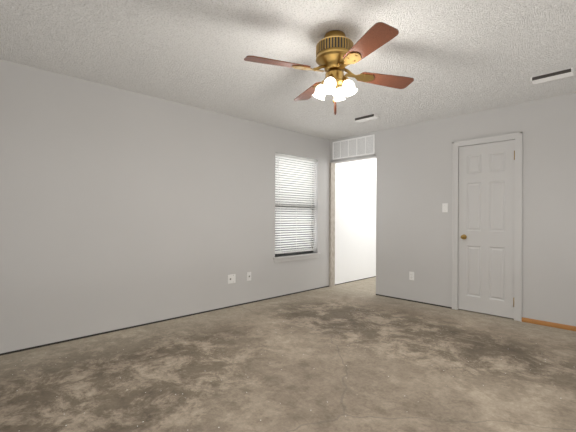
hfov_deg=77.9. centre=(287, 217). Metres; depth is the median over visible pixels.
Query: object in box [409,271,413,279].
electrical outlet
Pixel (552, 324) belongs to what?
baseboard
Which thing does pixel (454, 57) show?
ceiling
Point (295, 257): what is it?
window sill
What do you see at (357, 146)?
air vent
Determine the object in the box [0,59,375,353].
wall
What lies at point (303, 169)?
window blinds
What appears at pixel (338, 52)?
ceiling fan
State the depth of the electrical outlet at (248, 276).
4.74 m
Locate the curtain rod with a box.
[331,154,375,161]
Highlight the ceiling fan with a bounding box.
[244,22,413,114]
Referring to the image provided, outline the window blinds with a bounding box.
[275,153,316,253]
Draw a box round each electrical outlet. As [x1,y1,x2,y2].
[228,274,235,283]
[247,272,250,280]
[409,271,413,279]
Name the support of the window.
in the wall at (120, 208)
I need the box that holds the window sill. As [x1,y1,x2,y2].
[273,252,319,262]
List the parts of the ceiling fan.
blade, blade, lamp shade, lamp shade, motor, lamp shade, lamp shade, blade, blade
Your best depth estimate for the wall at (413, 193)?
4.46 m
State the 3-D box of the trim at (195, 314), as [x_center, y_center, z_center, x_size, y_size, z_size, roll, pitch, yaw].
[-1.455,1.133,3.830,6.000,0.016,0.003,0,0,-45]
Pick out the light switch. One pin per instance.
(444, 207)
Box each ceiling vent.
[354,113,379,121]
[530,67,575,83]
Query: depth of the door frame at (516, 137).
4.04 m
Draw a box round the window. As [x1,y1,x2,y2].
[275,163,313,255]
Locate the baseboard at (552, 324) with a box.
[522,317,575,330]
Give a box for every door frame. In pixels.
[329,163,334,286]
[452,132,521,321]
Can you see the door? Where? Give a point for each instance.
(486, 235)
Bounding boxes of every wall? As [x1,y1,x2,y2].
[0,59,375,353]
[330,92,575,325]
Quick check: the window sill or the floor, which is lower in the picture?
the floor
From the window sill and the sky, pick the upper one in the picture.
the sky
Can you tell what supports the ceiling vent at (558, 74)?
in the ceiling
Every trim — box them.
[0,286,328,355]
[376,294,451,308]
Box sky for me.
[275,157,309,250]
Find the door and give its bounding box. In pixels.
[458,140,514,318]
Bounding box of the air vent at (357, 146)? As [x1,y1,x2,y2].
[333,134,374,159]
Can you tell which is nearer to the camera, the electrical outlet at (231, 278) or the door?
the door
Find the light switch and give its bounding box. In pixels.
[442,203,447,211]
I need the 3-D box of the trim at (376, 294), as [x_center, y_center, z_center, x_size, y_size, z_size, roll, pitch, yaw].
[1.696,1.146,4.903,0.003,0.016,1.110,0,0,-45]
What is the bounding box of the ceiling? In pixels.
[0,0,575,139]
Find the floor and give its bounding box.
[0,277,575,431]
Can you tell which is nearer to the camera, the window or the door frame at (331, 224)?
the window
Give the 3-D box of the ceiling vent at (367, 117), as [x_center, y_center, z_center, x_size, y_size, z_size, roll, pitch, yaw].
[1.003,-1.270,4.549,0.124,0.036,0.314,0,0,-45]

